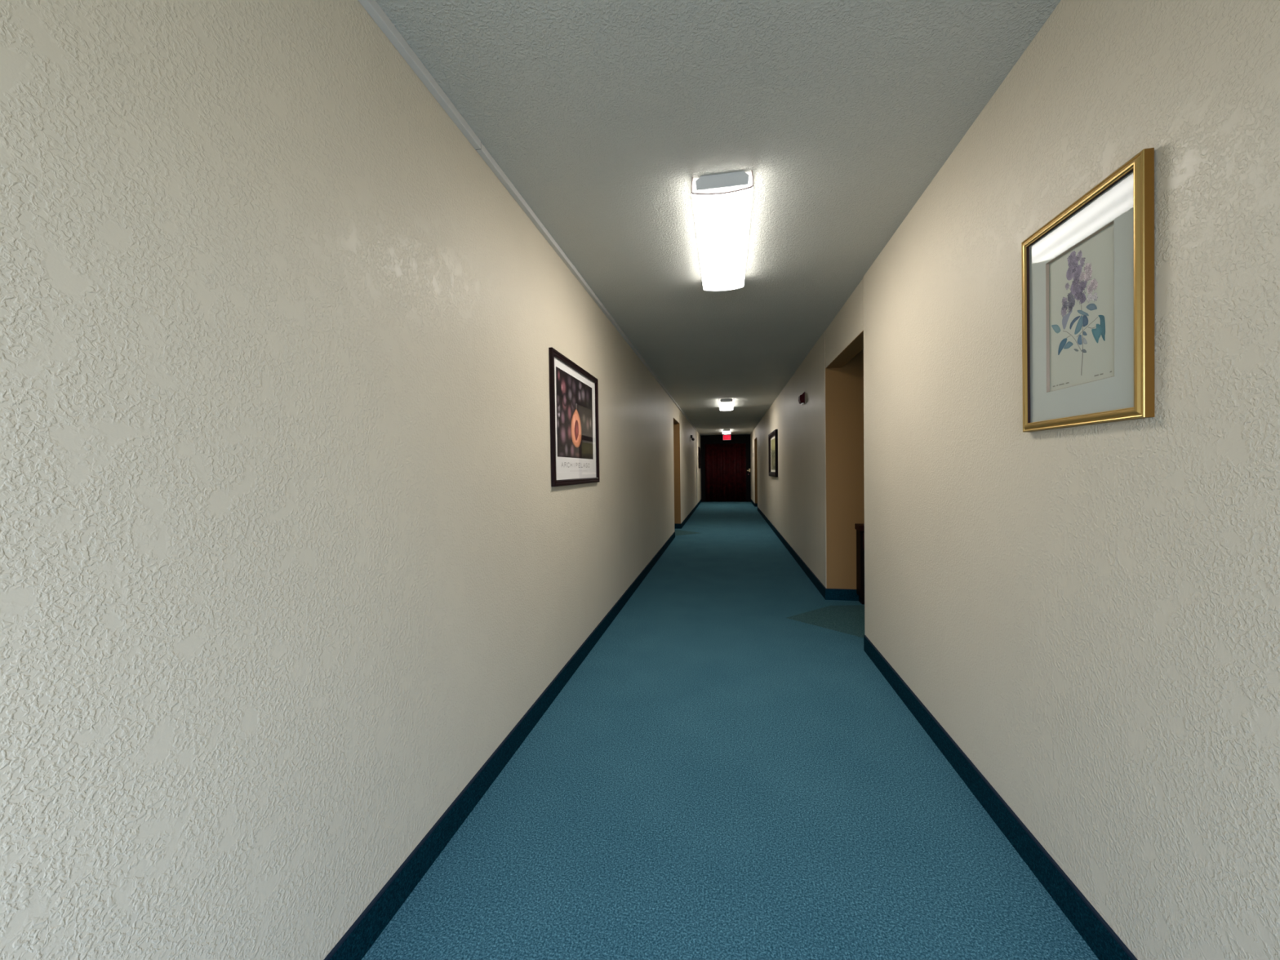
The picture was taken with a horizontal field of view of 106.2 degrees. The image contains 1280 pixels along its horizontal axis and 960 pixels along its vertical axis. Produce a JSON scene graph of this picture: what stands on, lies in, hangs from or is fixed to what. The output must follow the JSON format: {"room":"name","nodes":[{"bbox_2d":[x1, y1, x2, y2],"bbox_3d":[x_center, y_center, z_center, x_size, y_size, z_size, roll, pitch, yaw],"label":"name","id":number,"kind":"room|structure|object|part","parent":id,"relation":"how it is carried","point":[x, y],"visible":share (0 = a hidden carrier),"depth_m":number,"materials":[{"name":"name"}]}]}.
{"room":"hotel corridor","nodes":[
{"label":"hotel corridor","id":0,"kind":"room"},
{"bbox_2d":[0,0,701,959],"bbox_3d":[0.522,-0.198,8.513,0.143,2.440,18.850,-1,1,10],"label":"wall","id":1,"kind":"structure","parent":0,"point":[290,552],"depth_m":0.96,"materials":[{"name":"beige paint"}]},
{"bbox_2d":[324,499,701,959],"bbox_3d":[-0.071,0.976,8.647,1.398,0.104,18.851,-1,1,10],"label":"baseboard","id":2,"kind":"structure","parent":1,"relation":"attached to","point":[354,944],"depth_m":1.61,"materials":[{"name":"rubber"}]},
{"bbox_2d":[358,0,697,498],"bbox_3d":[0.367,-0.223,7.169,0.024,2.330,16.150,-1,1,10],"label":"raceway","id":3,"kind":"structure","parent":1,"relation":"attached to","point":[372,7],"depth_m":1.73,"materials":[{"name":"grey plastic"}]},
{"bbox_2d":[548,346,599,486],"bbox_3d":[-0.384,-0.341,2.984,0.022,0.733,0.915,-1,1,10],"label":"framed poster","id":4,"kind":"object","parent":1,"relation":"attached to","point":[573,391],"visible":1,"depth_m":2.88,"materials":[{"name":"black wood"}]},
{"bbox_2d":[555,366,594,472],"bbox_3d":[-0.390,-0.339,2.977,0.001,0.578,0.765,-1,1,10],"label":"print","id":5,"kind":"object","parent":4,"relation":"attached to","point":[575,397],"depth_m":2.92,"materials":[{"name":"paper"}]},
{"bbox_2d":[697,447,700,468],"bbox_3d":[2.057,-0.762,16.634,0.030,0.720,0.900,-1,1,10],"label":"framed landscape","id":6,"kind":"object","parent":1,"relation":"attached to","point":[699,448],"visible":1,"depth_m":16.20,"materials":[{"name":"black"}]},
{"bbox_2d":[673,417,680,523],"bbox_3d":[-0.024,-0.206,9.292,1.486,2.440,1.430,-1,1,10],"label":"wall","id":7,"kind":"structure","parent":0,"point":[676,424],"depth_m":9.77,"materials":[{"name":"brown paint"}]},
{"bbox_2d":[375,0,1061,435],"bbox_3d":[1.619,-1.503,8.287,5.500,0.150,19.250,-1,1,10],"label":"ceiling","id":8,"kind":"structure","parent":0,"point":[602,116],"depth_m":1.74,"materials":[{"name":"white paint"}]},
{"bbox_2d":[691,169,753,291],"bbox_3d":[0.442,-1.252,2.564,0.256,0.082,1.123,-1,1,10],"label":"ceiling light","id":9,"kind":"object","parent":8,"relation":"attached to","point":[722,202],"visible":1,"depth_m":2.29,"materials":[{"name":"white plastic"}]},
{"bbox_2d":[719,398,733,410],"bbox_3d":[1.618,-1.402,9.004,0.256,0.082,1.123,-1,1,10],"label":"ceiling light","id":10,"kind":"object","parent":8,"relation":"attached to","point":[725,404],"visible":1,"depth_m":8.62,"materials":[{"name":"white plastic"}]},
{"bbox_2d":[722,429,730,434],"bbox_3d":[2.787,-1.553,15.477,0.256,0.082,1.123,-1,1,10],"label":"ceiling light","id":11,"kind":"object","parent":8,"relation":"attached to","point":[724,431],"visible":1,"depth_m":14.96,"materials":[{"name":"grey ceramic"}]},
{"bbox_2d":[723,434,730,439],"bbox_3d":[3.070,-1.520,16.987,0.278,0.218,0.054,-1,1,10],"label":"exit sign","id":12,"kind":"object","parent":8,"relation":"hanging from","point":[726,437],"visible":0.98,"depth_m":16.96,"materials":[{"name":"red plastic"}]},
{"bbox_2d":[700,450,751,466],"bbox_3d":[3.148,-0.424,17.692,2.400,2.440,0.150,-1,1,10],"label":"wall","id":13,"kind":"structure","parent":0,"point":[750,451],"depth_m":17.46,"materials":[{"name":"beige paint"}]},
{"bbox_2d":[700,434,751,502],"bbox_3d":[3.120,-0.420,17.535,1.780,2.438,0.167,-1,1,10],"label":"door","id":14,"kind":"structure","parent":13,"relation":"in","point":[726,468],"depth_m":17.54,"materials":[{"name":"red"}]},
{"bbox_2d":[361,502,1098,959],"bbox_3d":[1.654,1.070,8.341,5.500,0.122,19.250,-1,1,10],"label":"floor","id":15,"kind":"structure","parent":0,"point":[722,775],"depth_m":1.67,"materials":[{"name":"teal carpet"}]},
{"bbox_2d":[854,523,864,604],"bbox_3d":[2.250,0.739,4.178,0.679,0.700,0.169,-1,1,10],"label":"base cabinet","id":16,"kind":"object","parent":15,"relation":"on","point":[860,527],"visible":0.16,"depth_m":4.20,"materials":[{"name":"brown wood"}]},
{"bbox_3d":[2.082,0.524,4.148,0.298,0.135,0.012,-1,1,10],"label":"drawer","id":17,"kind":"part","parent":16,"relation":"part of","materials":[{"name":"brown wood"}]},
{"bbox_3d":[2.085,0.807,4.154,0.298,0.400,0.012,-1,1,10],"label":"door","id":18,"kind":"part","parent":16,"relation":"part of","materials":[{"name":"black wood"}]},
{"bbox_2d":[750,0,1279,959],"bbox_3d":[3.207,-0.225,8.034,1.710,2.440,18.850,-1,1,10],"label":"wall","id":19,"kind":"structure","parent":0,"point":[1091,613],"depth_m":1.17,"materials":[{"name":"beige paint"}]},
{"bbox_2d":[768,429,777,477],"bbox_3d":[2.484,-0.479,8.990,0.045,0.830,1.350,-1,1,10],"label":"framed landscape","id":20,"kind":"object","parent":19,"relation":"attached to","point":[773,436],"visible":1,"depth_m":9.00,"materials":[{"name":"black wood"}]},
{"bbox_2d":[771,438,775,470],"bbox_3d":[2.501,-0.480,8.981,0.001,0.600,1.217,-1,1,10],"label":"print","id":21,"kind":"object","parent":20,"relation":"attached to","point":[773,460],"depth_m":9.08,"materials":[{"name":"paper"}]},
{"bbox_2d":[798,391,804,404],"bbox_3d":[1.852,-0.932,5.516,0.056,0.136,0.140,-1,1,10],"label":"fire alarm strobe","id":22,"kind":"object","parent":19,"relation":"attached to","point":[802,397],"visible":1,"depth_m":5.46,"materials":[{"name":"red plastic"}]},
{"bbox_2d":[863,352,865,635],"bbox_3d":[1.464,-0.151,3.136,0.007,2.336,0.007,-1,1,10],"label":"trim","id":23,"kind":"structure","parent":19,"relation":"attached to","point":[864,353],"depth_m":3.13,"materials":[{"name":"beige paint"}]},
{"bbox_2d":[751,499,1137,959],"bbox_3d":[3.145,0.944,8.072,1.569,0.104,18.851,-1,1,10],"label":"baseboard","id":24,"kind":"structure","parent":19,"relation":"attached to","point":[1104,943],"depth_m":1.56,"materials":[{"name":"rubber"}]},
{"bbox_2d":[1021,147,1154,432],"bbox_3d":[1.103,-0.417,1.217,0.024,0.560,0.422,-1,1,10],"label":"print","id":25,"kind":"object","parent":19,"relation":"attached to","point":[1088,272],"visible":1,"depth_m":1.16,"materials":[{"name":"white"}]}
]}

